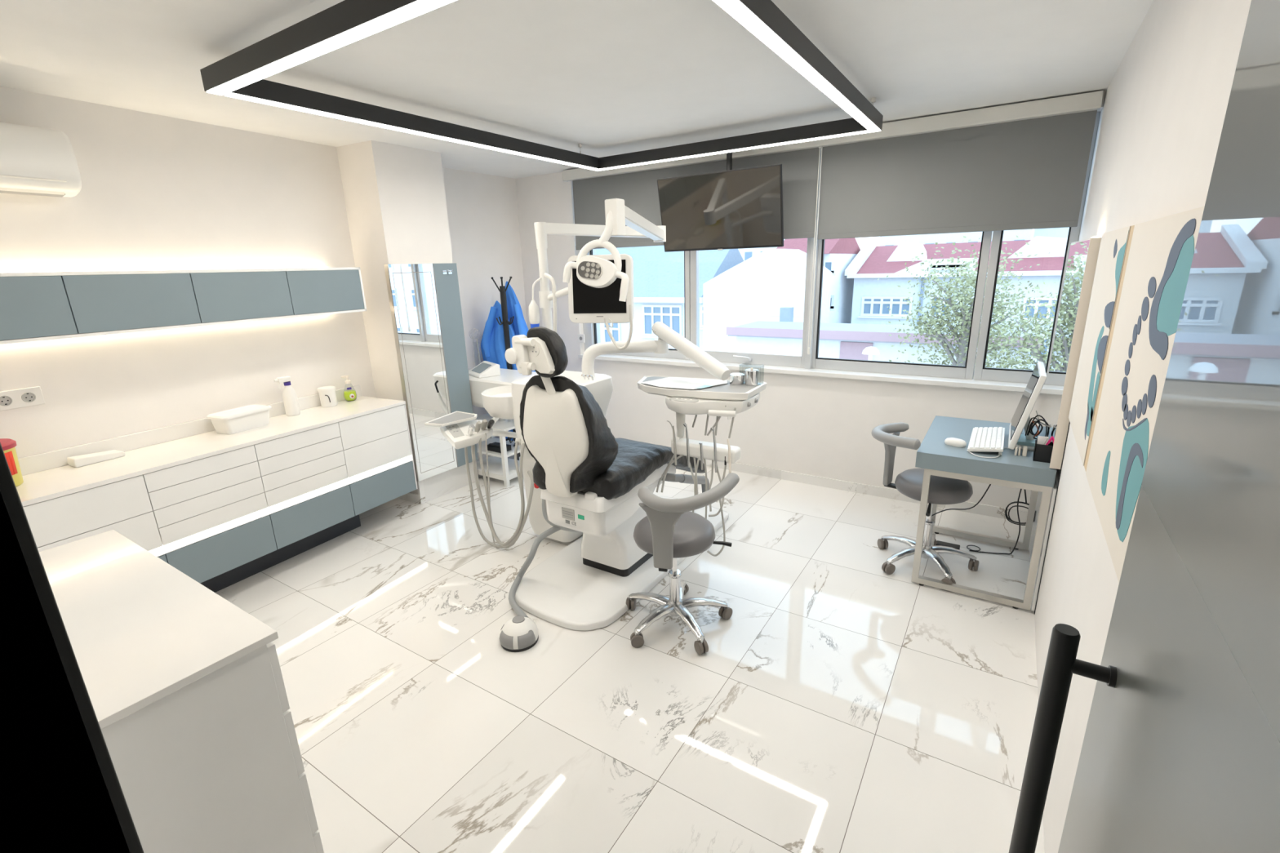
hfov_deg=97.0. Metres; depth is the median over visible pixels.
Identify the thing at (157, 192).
wall
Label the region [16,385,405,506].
countertop
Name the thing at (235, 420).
storage box
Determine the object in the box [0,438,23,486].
bin
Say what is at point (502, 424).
shelf
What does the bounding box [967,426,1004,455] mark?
keyboard
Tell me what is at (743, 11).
diffuser
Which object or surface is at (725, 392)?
tray
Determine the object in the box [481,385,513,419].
bowl
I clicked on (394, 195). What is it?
wall column
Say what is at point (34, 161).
air conditioner
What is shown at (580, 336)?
socket
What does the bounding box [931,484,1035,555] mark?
cable
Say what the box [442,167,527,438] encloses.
wall
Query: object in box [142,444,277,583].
base cabinet
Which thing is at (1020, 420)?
desktop computer
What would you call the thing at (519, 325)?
gown
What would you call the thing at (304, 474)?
base cabinet
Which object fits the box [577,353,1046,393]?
window sill
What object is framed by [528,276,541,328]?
water bottle
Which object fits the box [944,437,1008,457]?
mouse
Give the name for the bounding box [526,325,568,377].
cushion
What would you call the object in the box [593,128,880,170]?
diffuser
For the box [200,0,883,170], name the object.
ceiling light
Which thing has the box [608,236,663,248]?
roller blind
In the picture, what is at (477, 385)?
tray
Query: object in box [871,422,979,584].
stool
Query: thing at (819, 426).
wall
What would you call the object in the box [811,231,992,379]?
window
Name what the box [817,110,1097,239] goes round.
roller blind
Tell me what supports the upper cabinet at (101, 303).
attached to the wall at (157, 192)
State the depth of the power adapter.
3.48 m
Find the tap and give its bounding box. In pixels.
[581,374,593,380]
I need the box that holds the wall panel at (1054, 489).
[1029,479,1057,611]
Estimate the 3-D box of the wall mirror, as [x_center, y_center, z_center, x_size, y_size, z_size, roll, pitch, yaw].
[2.228,-0.438,2.961,0.042,1.031,1.140,8,19,32]
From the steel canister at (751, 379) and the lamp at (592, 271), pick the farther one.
the steel canister at (751, 379)
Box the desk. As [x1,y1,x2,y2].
[911,415,1056,610]
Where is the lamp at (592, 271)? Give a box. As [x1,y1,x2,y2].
[562,198,629,302]
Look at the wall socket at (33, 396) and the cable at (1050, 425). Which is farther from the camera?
the cable at (1050, 425)
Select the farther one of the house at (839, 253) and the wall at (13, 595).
the house at (839, 253)
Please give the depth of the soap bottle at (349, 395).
4.04 m
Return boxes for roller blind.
[572,160,726,226]
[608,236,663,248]
[732,147,819,239]
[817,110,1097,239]
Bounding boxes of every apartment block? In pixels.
[737,239,784,261]
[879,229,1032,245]
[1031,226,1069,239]
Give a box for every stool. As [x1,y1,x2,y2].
[626,472,739,654]
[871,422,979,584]
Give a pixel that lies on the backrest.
(590, 469)
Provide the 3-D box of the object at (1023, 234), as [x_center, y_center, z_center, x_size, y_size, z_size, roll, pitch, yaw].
[38.731,-19.779,70.177,15.250,19.291,12.100,8,19,32]
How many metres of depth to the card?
2.77 m
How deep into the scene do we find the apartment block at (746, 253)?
83.45 m
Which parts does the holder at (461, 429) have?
support arm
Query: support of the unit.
on the floor
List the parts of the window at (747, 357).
handle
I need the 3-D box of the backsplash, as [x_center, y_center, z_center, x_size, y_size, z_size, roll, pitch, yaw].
[-2.596,0.009,3.293,0.020,0.082,2.200,7,18,27]
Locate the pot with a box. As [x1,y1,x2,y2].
[1032,440,1051,462]
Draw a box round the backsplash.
[17,385,361,475]
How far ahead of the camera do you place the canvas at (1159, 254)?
1.26 m
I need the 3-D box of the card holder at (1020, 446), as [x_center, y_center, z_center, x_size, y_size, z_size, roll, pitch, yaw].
[1.912,0.122,2.854,0.009,0.042,0.045,8,19,32]
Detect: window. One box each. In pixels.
[589,248,690,359]
[689,237,811,368]
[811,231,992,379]
[973,111,1100,384]
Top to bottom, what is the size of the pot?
0.088 m
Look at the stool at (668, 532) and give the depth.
2.60 m
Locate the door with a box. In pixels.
[1008,0,1279,852]
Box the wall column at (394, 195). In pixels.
[336,140,453,494]
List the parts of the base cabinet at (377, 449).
drawer, drawer, drawer, panel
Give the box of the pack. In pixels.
[66,449,125,467]
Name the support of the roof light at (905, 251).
attached to the house at (872, 296)
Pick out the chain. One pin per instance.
(820, 147)
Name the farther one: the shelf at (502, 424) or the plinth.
the shelf at (502, 424)
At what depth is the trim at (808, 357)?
4.27 m
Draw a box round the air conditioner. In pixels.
[0,121,81,196]
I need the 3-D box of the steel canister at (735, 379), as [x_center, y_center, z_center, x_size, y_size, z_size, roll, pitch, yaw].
[0.562,-0.275,3.283,0.086,0.059,0.086,8,19,32]
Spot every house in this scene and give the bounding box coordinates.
[595,245,743,349]
[702,248,832,351]
[776,237,860,323]
[844,235,1067,369]
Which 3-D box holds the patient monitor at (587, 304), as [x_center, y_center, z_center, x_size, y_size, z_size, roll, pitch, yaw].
[-0.300,-0.715,3.236,0.736,0.503,0.207,8,19,32]
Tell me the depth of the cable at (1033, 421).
2.85 m
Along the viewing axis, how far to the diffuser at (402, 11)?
1.78 m
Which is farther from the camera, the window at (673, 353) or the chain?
the window at (673, 353)
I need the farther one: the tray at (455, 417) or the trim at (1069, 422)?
the tray at (455, 417)
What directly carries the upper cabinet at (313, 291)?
attached to the wall at (157, 192)
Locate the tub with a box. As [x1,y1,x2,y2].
[317,386,337,407]
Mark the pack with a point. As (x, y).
(77, 461)
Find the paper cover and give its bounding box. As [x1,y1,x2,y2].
[641,377,727,389]
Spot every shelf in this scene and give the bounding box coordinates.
[475,413,515,431]
[476,437,519,457]
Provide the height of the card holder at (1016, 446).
0.042 m
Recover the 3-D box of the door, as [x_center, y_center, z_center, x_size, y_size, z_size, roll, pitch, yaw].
[0.528,0.463,0.617,0.103,2.180,1.010,8,19,32]
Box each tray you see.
[424,410,477,426]
[468,368,537,408]
[637,375,766,400]
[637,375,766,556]
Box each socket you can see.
[0,386,44,410]
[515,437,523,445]
[577,333,584,342]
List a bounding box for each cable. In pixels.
[505,428,515,446]
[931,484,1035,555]
[1025,414,1049,439]
[1032,421,1039,437]
[1035,410,1051,440]
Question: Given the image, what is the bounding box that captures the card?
[1036,435,1048,444]
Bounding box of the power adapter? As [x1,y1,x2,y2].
[935,540,959,550]
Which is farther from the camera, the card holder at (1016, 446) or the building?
the building
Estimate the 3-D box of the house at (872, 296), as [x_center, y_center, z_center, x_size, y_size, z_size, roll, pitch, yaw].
[46.766,-1.798,19.078,75.340,11.950,10.550,8,19,32]
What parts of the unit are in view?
horizontal arm, arm, arm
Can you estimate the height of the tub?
0.130 m
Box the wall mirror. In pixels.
[1041,235,1101,469]
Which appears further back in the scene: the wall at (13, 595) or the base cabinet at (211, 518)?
the base cabinet at (211, 518)
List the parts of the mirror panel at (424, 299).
frame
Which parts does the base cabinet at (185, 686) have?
drawer, drawer, drawer, drawer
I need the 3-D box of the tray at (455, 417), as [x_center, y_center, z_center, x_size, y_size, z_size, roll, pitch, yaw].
[-1.254,-0.047,3.744,0.248,0.017,0.320,8,19,32]
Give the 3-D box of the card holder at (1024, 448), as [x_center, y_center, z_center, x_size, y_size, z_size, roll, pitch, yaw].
[1.932,0.124,2.845,0.018,0.042,0.045,8,19,32]
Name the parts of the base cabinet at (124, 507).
drawer, drawer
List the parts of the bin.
lid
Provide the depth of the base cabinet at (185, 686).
1.35 m
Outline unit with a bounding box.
[481,204,730,542]
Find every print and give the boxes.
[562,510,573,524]
[693,385,711,388]
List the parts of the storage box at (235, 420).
lid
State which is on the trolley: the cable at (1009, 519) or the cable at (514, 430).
the cable at (514, 430)
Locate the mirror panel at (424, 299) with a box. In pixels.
[383,262,478,481]
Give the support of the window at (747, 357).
in the wall at (819, 426)
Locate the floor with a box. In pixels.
[215,454,1044,852]
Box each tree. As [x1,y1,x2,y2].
[877,235,1052,377]
[966,279,1057,370]
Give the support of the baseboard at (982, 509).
attached to the wall at (819, 426)
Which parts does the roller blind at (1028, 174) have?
rail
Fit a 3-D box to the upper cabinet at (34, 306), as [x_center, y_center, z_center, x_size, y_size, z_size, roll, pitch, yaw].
[-2.812,-0.497,2.397,0.342,0.286,0.498,7,18,27]
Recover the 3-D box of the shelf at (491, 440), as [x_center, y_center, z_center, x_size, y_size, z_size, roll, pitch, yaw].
[-1.231,0.179,4.906,0.516,0.020,0.351,8,19,32]
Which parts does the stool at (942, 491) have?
stem, backrest, leg, leg, lever, leg, seat, leg, leg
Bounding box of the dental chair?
[504,325,728,631]
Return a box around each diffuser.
[206,0,456,95]
[224,92,597,169]
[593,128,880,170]
[712,0,878,130]
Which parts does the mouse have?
cord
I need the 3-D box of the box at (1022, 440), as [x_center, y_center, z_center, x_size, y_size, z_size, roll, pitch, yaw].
[2.068,0.079,3.012,0.120,0.030,0.160,8,19,32]
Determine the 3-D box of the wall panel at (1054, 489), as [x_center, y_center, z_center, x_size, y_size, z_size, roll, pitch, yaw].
[2.275,0.464,3.219,0.015,0.650,1.190,8,19,32]
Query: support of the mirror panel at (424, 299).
attached to the wall column at (394, 195)
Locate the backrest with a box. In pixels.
[520,375,619,493]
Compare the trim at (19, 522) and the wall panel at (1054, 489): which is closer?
the trim at (19, 522)
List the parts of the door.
handle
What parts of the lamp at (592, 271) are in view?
handle, ring arm, drop arm, handle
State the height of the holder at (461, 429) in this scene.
0.828 m
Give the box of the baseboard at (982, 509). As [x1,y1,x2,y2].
[696,457,1027,522]
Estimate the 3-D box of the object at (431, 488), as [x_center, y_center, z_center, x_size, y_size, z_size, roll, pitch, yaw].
[-1.707,0.420,4.689,0.367,0.200,0.605,8,19,32]
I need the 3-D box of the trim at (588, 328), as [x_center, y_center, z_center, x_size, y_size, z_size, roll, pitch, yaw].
[-0.498,-1.494,5.409,0.120,1.575,0.140,8,19,32]
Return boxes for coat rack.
[490,276,519,460]
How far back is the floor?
2.40 m
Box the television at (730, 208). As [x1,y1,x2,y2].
[657,151,783,252]
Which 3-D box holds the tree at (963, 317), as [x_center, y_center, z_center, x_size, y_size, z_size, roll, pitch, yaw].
[9.030,0.107,16.711,4.441,11.691,3.619,5,17,21]
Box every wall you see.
[0,85,375,457]
[0,493,129,852]
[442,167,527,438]
[515,91,1105,511]
[1034,0,1251,852]
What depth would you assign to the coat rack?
5.03 m
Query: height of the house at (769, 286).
11.419 m
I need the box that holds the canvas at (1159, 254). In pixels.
[1084,205,1204,582]
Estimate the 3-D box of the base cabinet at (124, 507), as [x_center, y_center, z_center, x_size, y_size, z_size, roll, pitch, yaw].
[-2.706,0.584,2.698,0.475,0.647,0.512,7,18,27]
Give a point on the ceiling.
(610, 77)
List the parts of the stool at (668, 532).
leg, leg, stem, seat, leg, backrest, leg, leg, lever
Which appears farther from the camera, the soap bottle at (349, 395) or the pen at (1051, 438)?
the soap bottle at (349, 395)
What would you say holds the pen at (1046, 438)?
in the pot
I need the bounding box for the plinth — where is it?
[200,514,360,592]
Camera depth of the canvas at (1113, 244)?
1.90 m
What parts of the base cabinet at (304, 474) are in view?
drawer, drawer, drawer, drawer, drawer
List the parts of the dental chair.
headrest knob, headrest plate, headrest stem, rating plate, plate, seat, seat frame, armrest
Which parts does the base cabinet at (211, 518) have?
drawer, drawer, drawer, drawer, drawer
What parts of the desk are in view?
leg frame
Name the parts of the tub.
lid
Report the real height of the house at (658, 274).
12.131 m
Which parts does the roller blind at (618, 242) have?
rail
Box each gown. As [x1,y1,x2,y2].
[480,300,517,369]
[504,280,536,440]
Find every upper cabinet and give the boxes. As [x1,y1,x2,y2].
[0,271,79,344]
[59,270,202,337]
[187,268,294,325]
[285,266,366,317]
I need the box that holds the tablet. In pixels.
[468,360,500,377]
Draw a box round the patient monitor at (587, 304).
[546,253,634,350]
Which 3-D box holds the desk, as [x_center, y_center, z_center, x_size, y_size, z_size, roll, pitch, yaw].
[1.923,0.434,3.228,0.592,0.762,0.830,8,19,32]
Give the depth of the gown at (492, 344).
5.14 m
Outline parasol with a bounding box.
[862,346,879,360]
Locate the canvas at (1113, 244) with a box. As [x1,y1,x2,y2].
[1068,226,1131,466]
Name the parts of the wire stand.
rod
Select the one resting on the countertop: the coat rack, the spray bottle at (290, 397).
the spray bottle at (290, 397)
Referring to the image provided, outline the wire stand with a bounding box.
[469,328,480,364]
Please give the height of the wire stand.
0.361 m
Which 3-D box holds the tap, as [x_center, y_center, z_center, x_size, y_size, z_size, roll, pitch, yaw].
[-0.319,-0.299,3.438,0.070,0.036,0.035,8,19,32]
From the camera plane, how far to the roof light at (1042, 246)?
30.17 m
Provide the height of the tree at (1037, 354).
10.741 m
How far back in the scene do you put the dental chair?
2.91 m
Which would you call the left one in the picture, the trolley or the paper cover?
the trolley
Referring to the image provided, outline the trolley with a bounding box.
[468,368,537,487]
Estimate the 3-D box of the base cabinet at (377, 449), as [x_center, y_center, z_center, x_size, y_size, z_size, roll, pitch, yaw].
[-1.992,0.194,4.007,0.475,0.648,0.520,7,18,27]
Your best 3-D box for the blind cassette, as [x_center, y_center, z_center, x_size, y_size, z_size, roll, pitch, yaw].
[0.915,-1.998,4.064,3.772,0.090,0.080,8,19,32]
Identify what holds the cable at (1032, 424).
on the desk
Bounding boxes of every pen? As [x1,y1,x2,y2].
[1042,437,1048,444]
[1045,436,1052,444]
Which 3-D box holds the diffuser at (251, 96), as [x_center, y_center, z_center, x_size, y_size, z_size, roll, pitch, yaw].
[-0.982,-1.610,3.218,0.052,0.004,2.416,8,19,32]
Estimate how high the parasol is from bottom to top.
8.748 m
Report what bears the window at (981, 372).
in the wall at (819, 426)
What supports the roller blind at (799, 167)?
attached to the wall at (819, 426)
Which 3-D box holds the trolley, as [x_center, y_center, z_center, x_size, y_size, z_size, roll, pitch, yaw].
[-1.193,-0.002,4.862,0.915,0.890,0.546,8,19,32]
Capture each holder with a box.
[424,410,533,548]
[1014,445,1017,455]
[1017,445,1021,455]
[1022,445,1027,456]
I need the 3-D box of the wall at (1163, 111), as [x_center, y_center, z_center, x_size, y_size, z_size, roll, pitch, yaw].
[1.583,-0.096,1.795,0.180,2.578,4.400,8,19,32]
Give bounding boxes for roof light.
[886,240,927,261]
[1008,235,1067,257]
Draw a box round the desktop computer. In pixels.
[1008,361,1046,450]
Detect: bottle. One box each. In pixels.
[273,376,300,416]
[341,375,356,400]
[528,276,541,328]
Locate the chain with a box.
[807,146,822,354]
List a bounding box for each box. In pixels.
[206,404,271,434]
[1016,434,1038,446]
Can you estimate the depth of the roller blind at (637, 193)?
4.77 m
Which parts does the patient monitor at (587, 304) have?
coiled cord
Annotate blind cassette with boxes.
[561,90,1103,182]
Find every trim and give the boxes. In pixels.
[0,442,143,852]
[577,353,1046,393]
[578,248,600,351]
[804,148,822,368]
[1034,422,1070,614]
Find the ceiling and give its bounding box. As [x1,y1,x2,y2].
[0,0,1153,178]
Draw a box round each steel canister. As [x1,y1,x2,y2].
[729,373,744,385]
[744,367,758,386]
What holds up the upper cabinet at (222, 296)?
attached to the wall at (157, 192)
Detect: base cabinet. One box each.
[22,475,167,563]
[39,529,324,852]
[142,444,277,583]
[253,422,355,549]
[337,404,417,515]
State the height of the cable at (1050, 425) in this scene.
0.128 m
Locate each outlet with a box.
[0,395,12,405]
[21,391,35,402]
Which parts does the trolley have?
power strip, frame, post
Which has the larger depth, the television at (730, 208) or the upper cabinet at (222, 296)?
the television at (730, 208)

